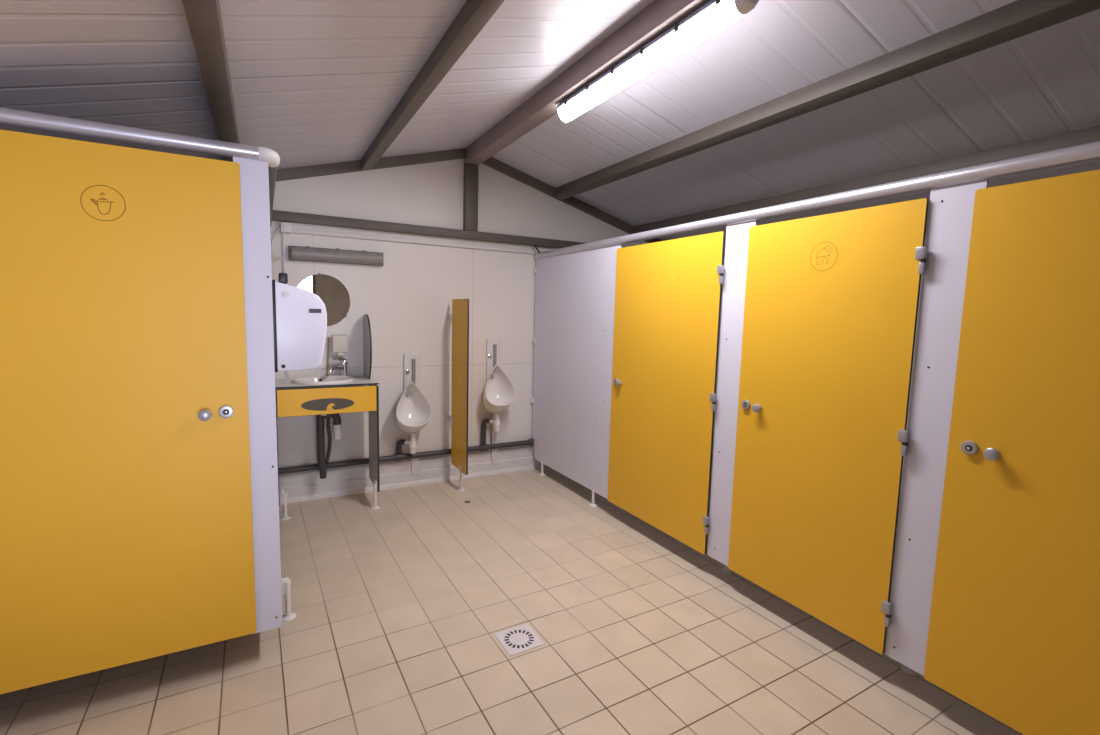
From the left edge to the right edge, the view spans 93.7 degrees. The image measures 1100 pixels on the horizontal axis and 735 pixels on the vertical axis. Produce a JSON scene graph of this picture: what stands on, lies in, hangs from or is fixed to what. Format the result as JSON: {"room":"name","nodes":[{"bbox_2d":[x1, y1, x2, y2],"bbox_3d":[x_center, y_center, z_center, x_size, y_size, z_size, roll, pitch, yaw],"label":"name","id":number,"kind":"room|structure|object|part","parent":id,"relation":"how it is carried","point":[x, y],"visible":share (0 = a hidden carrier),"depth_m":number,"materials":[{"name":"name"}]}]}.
{"room":"public restroom","nodes":[
{"label":"public restroom","id":0,"kind":"room"},
{"bbox_2d":[270,159,647,474],"bbox_3d":[-0.694,-0.414,4.319,5.000,2.710,0.080,-2,7,-29],"label":"wall","id":1,"kind":"structure","parent":0,"point":[407,300],"depth_m":4.08,"materials":[{"name":"white paint"}]},
{"bbox_2d":[280,222,291,233],"bbox_3d":[-1.821,-0.964,3.554,0.070,0.072,0.046,-2,7,-29],"label":"junction box","id":2,"kind":"object","parent":1,"relation":"attached to","point":[285,227],"visible":1,"depth_m":3.54,"materials":[{"name":"white plastic"}]},
{"bbox_2d":[271,228,283,258],"bbox_3d":[-1.838,-0.840,3.437,0.035,0.224,0.257,0,6,-9],"label":"cable","id":3,"kind":"object","parent":2,"relation":"hanging from","point":[272,256],"visible":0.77,"depth_m":3.46,"materials":[{"name":"white plastic"}]},
{"bbox_3d":[-1.812,-0.962,3.537,0.062,0.064,0.006,-2,7,-29],"label":"lid","id":4,"kind":"part","parent":2,"relation":"part of","materials":[{"name":"white plastic"}]},
{"bbox_2d":[297,273,349,326],"bbox_3d":[-1.645,-0.487,3.730,0.378,0.385,0.010,-2,7,-29],"label":"round mirror","id":5,"kind":"object","parent":1,"relation":"attached to","point":[335,296],"visible":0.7,"depth_m":3.76,"materials":[{"name":"clear glass"}]},
{"bbox_2d":[288,246,383,265],"bbox_3d":[-1.527,-0.805,3.717,0.638,0.104,0.081,-2,7,-29],"label":"wall light","id":6,"kind":"object","parent":1,"relation":"attached to","point":[296,253],"visible":1,"depth_m":3.69,"materials":[{"name":"grey metal"}]},
{"bbox_2d":[331,335,347,355],"bbox_3d":[-1.544,-0.163,3.784,0.110,0.149,0.080,-2,7,-29],"label":"soap dispenser","id":7,"kind":"object","parent":1,"relation":"attached to","point":[339,343],"visible":1,"depth_m":3.75,"materials":[{"name":"beige plastic"}]},
{"bbox_2d":[276,148,465,181],"bbox_3d":[-1.757,-1.334,3.544,2.444,0.740,0.050,-2,7,-29],"label":"rafter","id":8,"kind":"object","parent":1,"relation":"attached to","point":[428,157],"visible":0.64,"depth_m":3.73,"materials":[{"name":"grey paint"}]},
{"bbox_2d":[279,438,533,473],"bbox_3d":[-1.053,0.700,4.150,2.046,0.067,0.068,-2,7,-29],"label":"pipe","id":9,"kind":"object","parent":1,"relation":"attached to","point":[396,457],"visible":0.98,"depth_m":4.06,"materials":[{"name":"grey plastic"}]},
{"bbox_2d":[279,446,540,503],"bbox_3d":[-1.022,0.849,4.218,2.178,0.205,0.038,-2,7,-29],"label":"baseboard","id":10,"kind":"structure","parent":1,"relation":"attached to","point":[303,486],"depth_m":4.11,"materials":[{"name":"white tile"}]},
{"bbox_2d":[282,228,543,375],"bbox_3d":[-0.871,-0.484,4.154,2.260,1.035,0.022,-2,7,-29],"label":"cable trunking","id":11,"kind":"object","parent":1,"relation":"attached to","point":[294,230],"visible":0.68,"depth_m":3.90,"materials":[{"name":"white plastic"}]},
{"bbox_2d":[396,353,431,474],"bbox_3d":[-1.077,0.392,4.010,0.274,0.983,0.253,-2,7,-29],"label":"urinal","id":12,"kind":"object","parent":1,"relation":"attached to","point":[413,410],"visible":1,"depth_m":4.06,"materials":[{"name":"white ceramic"}]},
{"bbox_2d":[396,382,431,433],"bbox_3d":[-1.073,0.316,3.996,0.274,0.414,0.241,-2,7,-29],"label":"bowl","id":13,"kind":"object","parent":12,"relation":"on","point":[413,410],"depth_m":4.04,"materials":[{"name":"white ceramic"}]},
{"bbox_2d":[272,210,623,247],"bbox_3d":[-0.645,-1.075,4.191,5.000,0.065,0.054,-2,7,-29],"label":"tie beam","id":14,"kind":"structure","parent":1,"relation":"attached to","point":[283,216],"depth_m":3.94,"materials":[{"name":"grey paint"}]},
{"bbox_2d":[463,163,477,230],"bbox_3d":[-0.639,-1.372,4.162,0.108,0.528,0.050,-2,7,-29],"label":"post","id":15,"kind":"object","parent":14,"relation":"on","point":[470,212],"visible":0.81,"depth_m":4.14,"materials":[{"name":"grey paint"}]},
{"bbox_2d":[481,339,515,464],"bbox_3d":[-0.452,0.316,4.349,0.274,1.095,0.253,-2,7,-29],"label":"urinal","id":16,"kind":"object","parent":1,"relation":"attached to","point":[499,393],"visible":1,"depth_m":4.39,"materials":[{"name":"white ceramic"}]},
{"bbox_2d":[483,365,515,412],"bbox_3d":[-0.446,0.184,4.330,0.274,0.414,0.241,-2,7,-29],"label":"bowl","id":17,"kind":"object","parent":16,"relation":"on","point":[499,393],"depth_m":4.38,"materials":[{"name":"white ceramic"}]},
{"bbox_2d":[482,157,661,242],"bbox_3d":[0.479,-1.408,4.780,2.444,0.740,0.050,-2,7,-29],"label":"rafter","id":18,"kind":"object","parent":1,"relation":"attached to","point":[508,170],"visible":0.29,"depth_m":4.51,"materials":[{"name":"grey paint"}]},
{"bbox_2d":[0,456,1022,734],"bbox_3d":[0.622,1.270,2.038,5.600,0.100,5.706,-2,7,-29],"label":"floor","id":19,"kind":"structure","parent":0,"point":[399,606],"depth_m":2.16,"materials":[{"name":"beige tile"}]},
{"bbox_2d":[279,517,295,621],"bbox_3d":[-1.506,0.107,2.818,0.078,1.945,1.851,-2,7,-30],"label":"support leg","id":20,"kind":"object","parent":19,"relation":"on","point":[285,582],"visible":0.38,"depth_m":2.33,"materials":[{"name":"white plastic"}]},
{"bbox_2d":[233,157,282,633],"bbox_3d":[-1.110,0.143,1.968,0.111,1.821,0.013,-2,7,-29],"label":"pilaster","id":21,"kind":"object","parent":20,"relation":"attached to","point":[254,174],"visible":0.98,"depth_m":1.96,"materials":[{"name":"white laminate"}]},
{"bbox_2d":[268,166,276,226],"bbox_3d":[-1.492,-0.880,2.742,0.038,0.038,1.794,-2,7,-29],"label":"rail","id":22,"kind":"object","parent":20,"relation":"on","point":[272,170],"visible":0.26,"depth_m":2.32,"materials":[{"name":"grey metal"}]},
{"bbox_2d":[272,273,326,371],"bbox_3d":[-1.113,-0.202,2.284,0.209,0.414,0.284,-2,7,-29],"label":"dryer","id":23,"kind":"object","parent":20,"relation":"attached to","point":[299,314],"visible":0.96,"depth_m":2.16,"materials":[{"name":"white plastic"}]},
{"bbox_3d":[-1.200,-0.183,2.241,0.014,0.382,0.272,-2,7,-29],"label":"plate","id":24,"kind":"part","parent":23,"relation":"part of","materials":[{"name":"black plastic"}]},
{"bbox_2d":[275,376,379,520],"bbox_3d":[-1.577,0.544,3.648,0.645,0.902,0.430,-2,7,-29],"label":"vanity unit","id":25,"kind":"object","parent":19,"relation":"on","point":[307,401],"visible":0.88,"depth_m":3.47,"materials":[{"name":"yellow laminate"}]},
{"bbox_3d":[-1.838,0.507,3.462,0.012,0.757,0.343,-2,7,-29],"label":"panel","id":26,"kind":"part","parent":25,"relation":"part of","materials":[{"name":"grey laminate"}]},
{"bbox_2d":[275,376,378,388],"bbox_3d":[-1.571,0.101,3.606,0.641,0.012,0.418,-2,7,-29],"label":"countertop","id":27,"kind":"structure","parent":25,"relation":"on","point":[358,380],"depth_m":3.49,"materials":[{"name":"grey laminate"}]},
{"bbox_2d":[292,375,353,388],"bbox_3d":[-1.576,0.154,3.595,0.396,0.158,0.356,-2,7,-29],"label":"washbasin","id":28,"kind":"object","parent":27,"relation":"in","point":[327,379],"visible":0.52,"depth_m":3.59,"materials":[{"name":"white ceramic"}]},
{"bbox_2d":[327,337,329,374],"bbox_3d":[-1.627,-0.076,3.780,0.025,0.296,0.014,-2,7,-29],"label":"stick","id":29,"kind":"object","parent":27,"relation":"on","point":[328,342],"visible":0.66,"depth_m":3.77,"materials":[{"name":"beige wood"}]},
{"bbox_2d":[328,356,347,375],"bbox_3d":[-1.545,0.000,3.739,0.060,0.162,0.196,4,6,20],"label":"mixer tap","id":30,"kind":"object","parent":27,"relation":"on","point":[343,362],"visible":0.82,"depth_m":3.77,"materials":[{"name":"silver metal"}]},
{"bbox_3d":[-1.542,0.012,3.725,0.036,0.051,0.171,3,6,15],"label":"spout","id":31,"kind":"part","parent":30,"relation":"part of","materials":[{"name":"silver metal"}]},
{"bbox_3d":[-1.534,-0.057,3.753,0.034,0.051,0.118,3,6,17],"label":"lever","id":32,"kind":"part","parent":30,"relation":"part of","materials":[{"name":"silver metal"}]},
{"bbox_2d":[363,314,371,378],"bbox_3d":[-1.338,-0.154,3.779,0.012,0.471,0.291,-2,7,-29],"label":"screen","id":33,"kind":"object","parent":27,"relation":"on","point":[367,339],"visible":1,"depth_m":3.75,"materials":[{"name":"grey plastic"}]},
{"bbox_3d":[-1.476,0.222,3.442,0.613,0.179,0.012,-2,7,-29],"label":"panel","id":34,"kind":"part","parent":25,"relation":"part of","materials":[{"name":"yellow laminate"}]},
{"bbox_2d":[316,413,341,478],"bbox_3d":[-1.582,0.517,3.677,0.170,0.583,0.113,2,6,3],"label":"trap","id":35,"kind":"object","parent":25,"relation":"in","point":[337,426],"visible":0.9,"depth_m":3.67,"materials":[{"name":"black plastic"}]},
{"bbox_2d":[333,424,341,439],"bbox_3d":[-1.523,0.460,3.696,0.057,0.112,0.058,-2,7,-29],"label":"cup","id":36,"kind":"object","parent":35,"relation":"on","point":[337,428],"depth_m":3.67,"materials":[{"name":"white plastic"}]},
{"bbox_3d":[-1.288,0.489,3.766,0.013,0.757,0.343,-2,7,-29],"label":"panel","id":37,"kind":"part","parent":25,"relation":"part of","materials":[{"name":"grey laminate"}]},
{"bbox_2d":[448,299,468,491],"bbox_3d":[-0.727,0.216,4.080,0.063,1.505,0.434,-2,7,-29],"label":"divider","id":38,"kind":"object","parent":19,"relation":"on","point":[458,418],"visible":1,"depth_m":4.02,"materials":[{"name":"yellow laminate"}]},
{"bbox_2d":[494,624,544,655],"bbox_3d":[-0.134,1.179,2.238,0.167,0.003,0.167,-2,7,-29],"label":"floor drain","id":39,"kind":"object","parent":19,"relation":"on","point":[522,638],"visible":1,"depth_m":2.23,"materials":[{"name":"grey"}]},
{"bbox_2d":[531,244,621,506],"bbox_3d":[0.150,0.047,4.078,0.063,1.886,1.251,-2,7,-29],"label":"partition panel","id":40,"kind":"object","parent":19,"relation":"on","point":[573,338],"visible":0.99,"depth_m":3.98,"materials":[{"name":"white laminate"}]},
{"bbox_2d":[534,141,1099,258],"bbox_3d":[1.006,-0.764,2.462,0.077,0.123,4.690,-2,7,-29],"label":"rail","id":41,"kind":"object","parent":40,"relation":"on","point":[1088,152],"visible":0.98,"depth_m":1.96,"materials":[{"name":"metal"}]},
{"bbox_2d":[707,220,756,573],"bbox_3d":[1.000,0.210,2.711,0.170,1.886,0.185,-2,7,-29],"label":"pilaster","id":42,"kind":"object","parent":19,"relation":"on","point":[737,235],"visible":0.83,"depth_m":2.67,"materials":[{"name":"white laminate"}]},
{"bbox_2d":[608,231,724,554],"bbox_3d":[0.643,0.119,3.126,0.048,1.741,0.936,-2,7,-29],"label":"door","id":43,"kind":"structure","parent":42,"relation":"attached to","point":[668,293],"depth_m":3.06,"materials":[{"name":"yellow laminate"}]},
{"bbox_3d":[0.457,0.104,3.447,0.035,0.042,0.042,-2,7,-29],"label":"knob","id":44,"kind":"part","parent":43,"relation":"part of","materials":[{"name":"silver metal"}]},
{"bbox_2d":[885,180,988,675],"bbox_3d":[1.459,0.305,1.918,0.200,1.886,0.177,-2,7,-29],"label":"pilaster","id":45,"kind":"object","parent":19,"relation":"on","point":[950,215],"visible":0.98,"depth_m":1.86,"materials":[{"name":"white laminate"}]},
{"bbox_2d":[728,198,928,653],"bbox_3d":[1.130,0.222,2.250,0.048,1.741,0.790,-2,7,-29],"label":"door","id":46,"kind":"structure","parent":45,"relation":"attached to","point":[832,300],"depth_m":2.18,"materials":[{"name":"yellow laminate"}]},
{"bbox_3d":[0.996,0.196,2.477,0.035,0.042,0.042,-2,7,-29],"label":"knob","id":47,"kind":"part","parent":46,"relation":"part of","materials":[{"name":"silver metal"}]},
{"bbox_2d":[924,169,1099,734],"bbox_3d":[1.590,0.320,1.423,0.048,1.741,0.860,-2,7,-29],"label":"door","id":48,"kind":"structure","parent":45,"relation":"attached to","point":[1014,630],"depth_m":1.61,"materials":[{"name":"yellow laminate"}]},
{"bbox_3d":[1.441,0.282,1.678,0.035,0.042,0.042,-2,7,-29],"label":"knob","id":49,"kind":"part","parent":48,"relation":"part of","materials":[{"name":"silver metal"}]},
{"bbox_3d":[-1.922,0.227,1.569,0.155,1.945,0.086,-2,7,-29],"label":"pilaster","id":50,"kind":"object","parent":19,"relation":"on","visible":0},
{"bbox_2d":[0,129,256,693],"bbox_3d":[-1.478,0.168,1.730,0.806,1.783,0.048,-2,7,-29],"label":"door","id":51,"kind":"structure","parent":50,"relation":"attached to","point":[126,520],"depth_m":1.75,"materials":[{"name":"yellow laminate"}]},
{"bbox_3d":[-1.241,0.171,1.854,0.042,0.042,0.035,-2,7,-29],"label":"knob","id":52,"kind":"part","parent":51,"relation":"part of","materials":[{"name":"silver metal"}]},
{"bbox_2d":[0,107,279,166],"bbox_3d":[-1.484,-0.769,1.674,1.080,0.054,0.090,-2,7,-29],"label":"rail","id":53,"kind":"object","parent":50,"relation":"on","point":[9,117],"visible":0.96,"depth_m":1.69,"materials":[{"name":"metal"}]},
{"bbox_2d":[0,0,1099,254],"bbox_3d":[0.682,-1.149,1.785,5.200,0.775,5.666,-2,7,-29],"label":"ceiling","id":54,"kind":"structure","parent":0,"point":[314,82],"depth_m":2.25,"materials":[{"name":"grey metal"}]},
{"bbox_2d":[182,0,239,161],"bbox_3d":[-0.722,-0.946,0.998,0.075,0.094,5.454,-2,7,-29],"label":"purlin","id":55,"kind":"object","parent":54,"relation":"attached to","point":[204,19],"visible":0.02,"depth_m":1.67,"materials":[{"name":"grey paint"}]},
{"bbox_2d":[361,0,504,169],"bbox_3d":[-0.012,-1.190,1.364,0.075,0.094,5.454,-2,7,-29],"label":"purlin","id":56,"kind":"object","parent":54,"relation":"attached to","point":[474,15],"visible":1,"depth_m":2.17,"materials":[{"name":"grey paint"}]},
{"bbox_2d":[464,0,709,164],"bbox_3d":[0.689,-1.405,1.759,0.110,0.116,5.506,-2,7,-29],"label":"ridge beam","id":57,"kind":"structure","parent":54,"relation":"attached to","point":[658,16],"depth_m":2.59,"materials":[{"name":"grey paint"}]},
{"bbox_2d":[557,0,758,121],"bbox_3d":[0.395,-1.367,2.358,0.111,0.096,1.298,-2,7,-29],"label":"ceiling light","id":58,"kind":"object","parent":57,"relation":"attached to","point":[712,17],"visible":1,"depth_m":2.17,"materials":[{"name":"white plastic"}]},
{"bbox_2d":[555,0,1099,199],"bbox_3d":[1.396,-1.238,2.142,0.075,0.094,5.454,-2,7,-29],"label":"purlin","id":59,"kind":"object","parent":54,"relation":"attached to","point":[1019,18],"visible":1,"depth_m":2.18,"materials":[{"name":"grey paint"}]},
{"bbox_2d":[633,126,1099,233],"bbox_3d":[2.151,-1.026,2.588,0.075,0.094,5.454,-2,7,-29],"label":"purlin","id":60,"kind":"object","parent":54,"relation":"attached to","point":[1088,135],"visible":0.54,"depth_m":2.85,"materials":[{"name":"grey paint"}]},
{"bbox_2d":[712,234,925,517],"bbox_3d":[2.851,0.138,3.191,0.080,2.022,5.586,-2,7,-29],"label":"wall","id":61,"kind":"structure","parent":0,"point":[925,234],"depth_m":3.73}
]}

